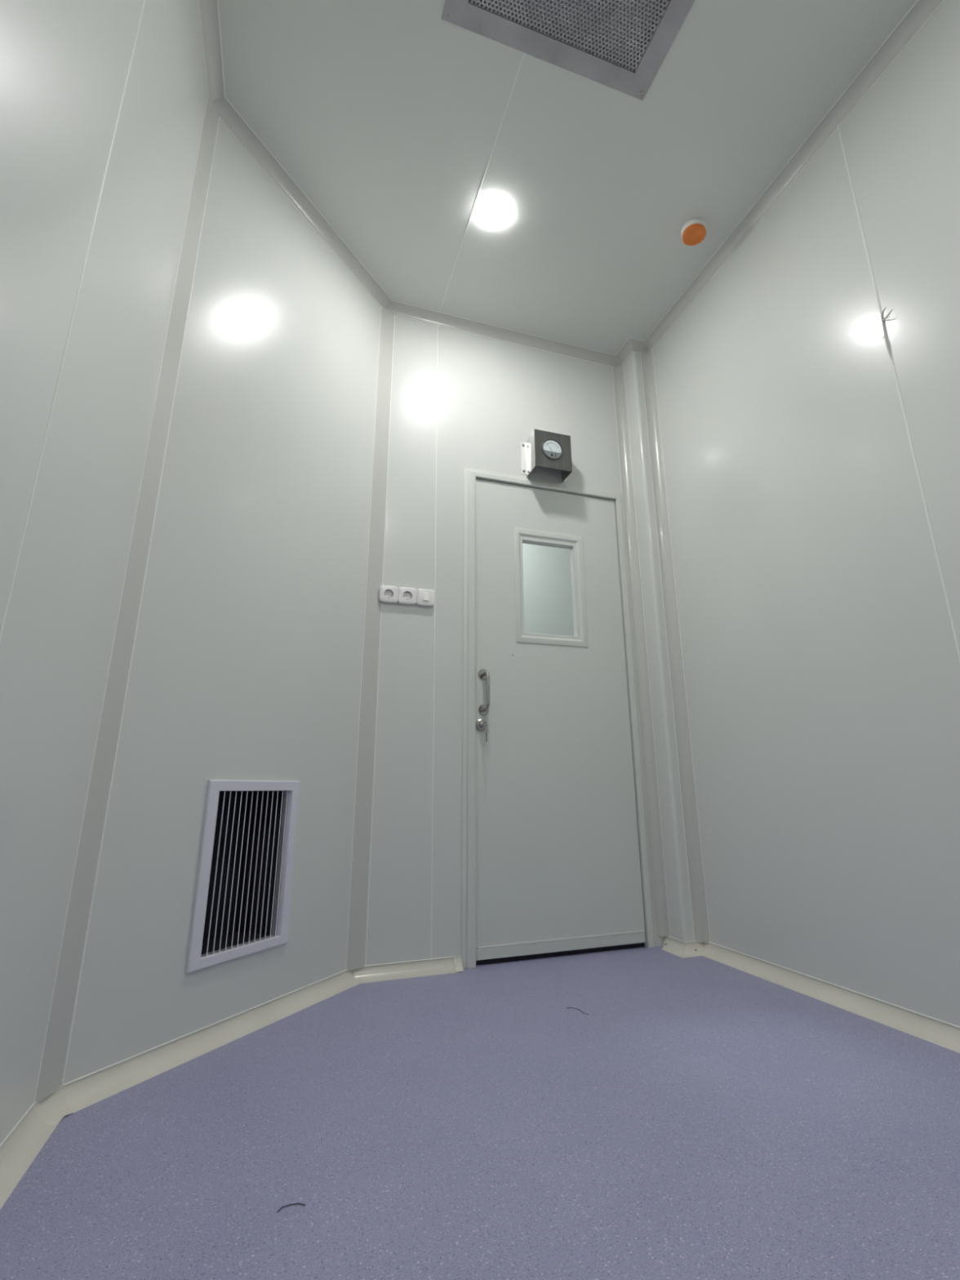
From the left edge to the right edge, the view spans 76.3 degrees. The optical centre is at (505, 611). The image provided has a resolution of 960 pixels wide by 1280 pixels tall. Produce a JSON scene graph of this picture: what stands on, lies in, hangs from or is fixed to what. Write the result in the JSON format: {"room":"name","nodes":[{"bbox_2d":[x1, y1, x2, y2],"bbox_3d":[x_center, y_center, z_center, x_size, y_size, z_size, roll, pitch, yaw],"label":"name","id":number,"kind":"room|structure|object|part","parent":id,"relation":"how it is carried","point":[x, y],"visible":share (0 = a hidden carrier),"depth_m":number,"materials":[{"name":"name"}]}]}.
{"room":"clean room","nodes":[
{"label":"clean room","id":0,"kind":"room"},
{"bbox_2d":[0,0,208,1144],"bbox_3d":[-0.610,-0.708,0.554,0.061,2.970,2.563,5,-17,-19],"label":"wall","id":1,"kind":"structure","parent":0,"point":[103,102],"depth_m":1.15,"materials":[{"name":"white"}]},
{"bbox_2d":[0,1101,57,1209],"bbox_3d":[-0.535,0.697,0.147,0.050,0.044,2.543,5,-17,-19],"label":"baseboard","id":2,"kind":"structure","parent":1,"relation":"attached to","point":[20,1147],"depth_m":1.14,"materials":[{"name":"plastic"}]},
{"bbox_2d":[198,0,225,101],"bbox_3d":[-0.576,-2.110,0.977,0.050,0.042,2.543,5,-17,-19],"label":"trim","id":3,"kind":"structure","parent":1,"relation":"attached to","point":[208,9],"depth_m":1.97,"materials":[{"name":"grey metal"}]},
{"bbox_2d":[63,119,381,1084],"bbox_3d":[-0.814,-0.226,2.173,0.060,2.970,1.089,-8,-18,23],"label":"wall","id":4,"kind":"structure","parent":0,"point":[246,663],"depth_m":2.02,"materials":[{"name":"white paint"}]},
{"bbox_2d":[33,92,219,1102],"bbox_3d":[-0.994,-0.365,1.702,0.018,2.896,0.083,-1,-16,2],"label":"trim","id":5,"kind":"structure","parent":4,"relation":"attached to","point":[54,1059],"depth_m":1.56,"materials":[{"name":"grey metal"}]},
{"bbox_2d":[31,969,359,1124],"bbox_3d":[-0.744,1.163,1.718,0.066,0.046,1.085,-8,-18,23],"label":"baseboard","id":6,"kind":"structure","parent":4,"relation":"attached to","point":[73,1096],"depth_m":1.56,"materials":[{"name":"plastic"}]},
{"bbox_2d":[185,779,300,973],"bbox_3d":[-0.864,0.780,1.889,0.212,0.495,0.366,-8,-18,23],"label":"air vent","id":7,"kind":"object","parent":4,"relation":"in","point":[242,905],"visible":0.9,"depth_m":1.97,"materials":[{"name":"white metal"}]},
{"bbox_2d":[212,97,391,309],"bbox_3d":[-0.784,-1.637,2.567,0.050,0.042,1.049,-8,-18,23],"label":"trim","id":8,"kind":"structure","parent":4,"relation":"attached to","point":[227,113],"depth_m":2.46,"materials":[{"name":"grey metal"}]},
{"bbox_2d":[345,306,395,971],"bbox_3d":[-0.564,-0.101,2.615,0.083,2.896,0.018,14,-22,-41],"label":"trim","id":9,"kind":"structure","parent":4,"relation":"attached to","point":[357,920],"depth_m":2.51,"materials":[{"name":"grey metal"}]},
{"bbox_2d":[0,946,959,1279],"bbox_3d":[0.327,0.939,0.790,2.730,0.080,3.460,5,-17,-19],"label":"floor","id":10,"kind":"structure","parent":0,"point":[704,1118],"depth_m":1.16,"materials":[{"name":"plastic"}]},
{"bbox_2d":[277,1203,305,1212],"bbox_3d":[-0.347,0.965,0.991,0.043,0.002,0.012,5,-17,-19],"label":"strand","id":11,"kind":"object","parent":10,"relation":"on","point":[293,1203],"visible":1,"depth_m":0.99,"materials":[{"name":"grey"}]},
{"bbox_2d":[365,315,664,965],"bbox_3d":[0.095,-0.031,2.879,1.492,2.970,0.061,5,-17,-19],"label":"wall","id":12,"kind":"structure","parent":0,"point":[460,399],"depth_m":2.75,"materials":[{"name":"white"}]},
{"bbox_2d":[378,585,398,603],"bbox_3d":[-0.501,-0.075,2.628,0.080,0.074,0.020,5,-17,-19],"label":"wall socket","id":13,"kind":"object","parent":12,"relation":"attached to","point":[389,594],"visible":1,"depth_m":2.62,"materials":[{"name":"white plastic"}]},
{"bbox_2d":[397,586,417,604],"bbox_3d":[-0.425,-0.069,2.654,0.080,0.074,0.020,5,-17,-19],"label":"wall socket","id":14,"kind":"object","parent":12,"relation":"attached to","point":[406,595],"visible":1,"depth_m":2.65,"materials":[{"name":"white plastic"}]},
{"bbox_2d":[353,955,464,983],"bbox_3d":[-0.351,1.315,2.248,0.403,0.044,0.053,5,-17,-19],"label":"baseboard","id":15,"kind":"structure","parent":12,"relation":"attached to","point":[446,965],"depth_m":2.26,"materials":[{"name":"white"}]},
{"bbox_2d":[416,588,435,606],"bbox_3d":[-0.348,-0.063,2.677,0.080,0.074,0.026,5,-17,-19],"label":"light switch","id":16,"kind":"object","parent":12,"relation":"attached to","point":[424,597],"visible":1,"depth_m":2.67,"materials":[{"name":"white plastic"}]},
{"bbox_2d":[386,300,618,367],"bbox_3d":[0.036,-1.455,3.226,1.312,0.042,0.050,5,-17,-19],"label":"trim","id":17,"kind":"structure","parent":12,"relation":"attached to","point":[398,308],"depth_m":3.21,"materials":[{"name":"grey metal"}]},
{"bbox_2d":[520,429,572,483],"bbox_3d":[0.217,-0.776,3.046,0.246,0.200,0.126,5,-17,-19],"label":"pressure gauge","id":18,"kind":"object","parent":12,"relation":"attached to","point":[542,448],"visible":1,"depth_m":3.00,"materials":[{"name":"silver metal"}]},
{"bbox_3d":[0.231,-0.814,2.996,0.096,0.062,0.001,5,-17,-19],"label":"scale plate","id":19,"kind":"part","parent":18,"relation":"part of","materials":[{"name":"white"}]},
{"bbox_3d":[0.231,-0.797,2.992,0.098,0.098,0.002,5,-17,-19],"label":"dial plate","id":20,"kind":"part","parent":18,"relation":"part of","materials":[{"name":"grey metal"}]},
{"bbox_3d":[0.236,-0.792,2.995,0.194,0.200,0.002,5,-17,-19],"label":"plate","id":21,"kind":"part","parent":18,"relation":"part of","materials":[{"name":"metal"}]},
{"bbox_2d":[461,466,657,968],"bbox_3d":[0.217,0.375,2.799,0.869,2.143,0.078,5,-17,-19],"label":"door frame","id":22,"kind":"structure","parent":12,"relation":"attached to","point":[470,475],"depth_m":2.75,"materials":[{"name":"white paint"}]},
{"bbox_2d":[475,479,645,964],"bbox_3d":[0.233,0.389,2.758,0.759,2.092,0.114,5,-17,-19],"label":"door","id":23,"kind":"structure","parent":12,"relation":"in","point":[558,868],"depth_m":2.71,"materials":[{"name":"paint"}]},
{"bbox_2d":[481,720,488,741],"bbox_3d":[-0.086,0.504,2.576,0.022,0.086,0.044,5,-17,-19],"label":"key","id":24,"kind":"object","parent":23,"relation":"attached to","point":[485,722],"visible":1,"depth_m":2.56,"materials":[{"name":"silver metal"}]},
{"bbox_3d":[-0.084,0.340,2.635,0.017,0.173,0.076,5,-17,-19],"label":"pull handle","id":25,"kind":"part","parent":23,"relation":"part of","materials":[{"name":"silver metal"}]},
{"bbox_2d":[615,337,633,365],"bbox_3d":[0.655,-1.423,3.364,0.050,0.042,0.196,5,-17,-19],"label":"trim","id":26,"kind":"structure","parent":12,"relation":"attached to","point":[626,349],"depth_m":3.37,"materials":[{"name":"grey metal"}]},
{"bbox_2d":[612,362,670,937],"bbox_3d":[0.652,0.000,3.017,0.048,2.896,0.048,5,-17,-19],"label":"trim","id":27,"kind":"structure","parent":12,"relation":"attached to","point":[659,879],"depth_m":2.95,"materials":[{"name":"grey metal"}]},
{"bbox_2d":[522,543,573,635],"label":"window","id":28,"kind":"structure","parent":0,"point":[547,578],"depth_m":4.63,"materials":[{"name":"glass"}]},
{"bbox_2d":[217,0,917,355],"bbox_3d":[0.284,-1.971,1.650,2.530,0.051,3.460,5,-17,-19],"label":"ceiling","id":29,"kind":"structure","parent":0,"point":[395,119],"depth_m":2.27,"materials":[{"name":"white paint"}]},
{"bbox_2d":[475,195,511,226],"bbox_3d":[-0.048,-1.670,2.550,0.146,0.009,0.146,5,-17,-19],"label":"recessed light","id":30,"kind":"object","parent":29,"relation":"in","point":[492,211],"visible":1,"depth_m":2.54,"materials":[{"name":"white plastic"}]},
{"bbox_2d":[441,0,694,100],"bbox_3d":[0.261,-2.022,1.732,0.725,0.206,0.725,5,-17,-19],"label":"air vent","id":31,"kind":"object","parent":29,"relation":"attached to","point":[620,28],"visible":1,"depth_m":1.95,"materials":[{"name":"metal"}]},
{"bbox_2d":[680,218,706,245],"bbox_3d":[0.817,-1.640,2.642,0.106,0.038,0.106,5,-17,-19],"label":"smoke detector","id":32,"kind":"object","parent":29,"relation":"attached to","point":[693,232],"visible":1,"depth_m":2.62,"materials":[{"name":"orange plastic"}]},
{"bbox_2d":[623,351,693,942],"bbox_3d":[0.745,-0.003,3.006,0.121,2.970,0.169,5,-17,-19],"label":"trim","id":33,"kind":"structure","parent":0,"point":[680,917],"depth_m":2.86,"materials":[{"name":"white plastic"}]},
{"bbox_2d":[662,936,697,958],"bbox_3d":[0.717,1.386,2.539,0.093,0.044,0.199,5,-17,-19],"label":"baseboard","id":34,"kind":"structure","parent":33,"relation":"attached to","point":[674,946],"depth_m":2.54,"materials":[{"name":"plastic"}]},
{"bbox_2d":[683,940,703,958],"bbox_3d":[0.764,1.367,2.480,0.141,0.044,0.050,5,-17,-19],"label":"baseboard","id":35,"kind":"structure","parent":33,"relation":"attached to","point":[690,946],"depth_m":2.50,"materials":[{"name":"plastic"}]},
{"bbox_2d":[652,0,959,1026],"bbox_3d":[1.345,-0.447,1.534,0.077,2.970,3.171,5,-17,-19],"label":"wall","id":36,"kind":"structure","parent":0,"point":[808,395],"depth_m":2.06,"materials":[{"name":"white"}]},
{"bbox_2d":[629,337,647,353],"bbox_3d":[0.725,-1.440,3.310,0.138,0.042,0.050,5,-17,-19],"label":"trim","id":37,"kind":"structure","parent":36,"relation":"attached to","point":[638,345],"depth_m":3.32,"materials":[{"name":"grey metal"}]},
{"bbox_2d":[640,350,711,943],"bbox_3d":[0.788,-0.033,2.912,0.048,2.896,0.048,5,-17,-19],"label":"trim","id":38,"kind":"structure","parent":36,"relation":"attached to","point":[699,907],"depth_m":2.83,"materials":[{"name":"grey metal"}]},
{"bbox_2d":[644,0,944,351],"bbox_3d":[1.284,-1.857,1.925,0.050,0.042,3.151,5,-17,-19],"label":"trim","id":39,"kind":"structure","parent":36,"relation":"attached to","point":[922,11],"depth_m":2.31,"materials":[{"name":"grey metal"}]},
{"bbox_2d":[702,942,959,1053],"bbox_3d":[1.325,0.950,1.095,0.050,0.044,3.151,5,-17,-19],"label":"baseboard","id":40,"kind":"structure","parent":36,"relation":"attached to","point":[944,1034],"depth_m":1.88,"materials":[{"name":"plastic"}]}
]}

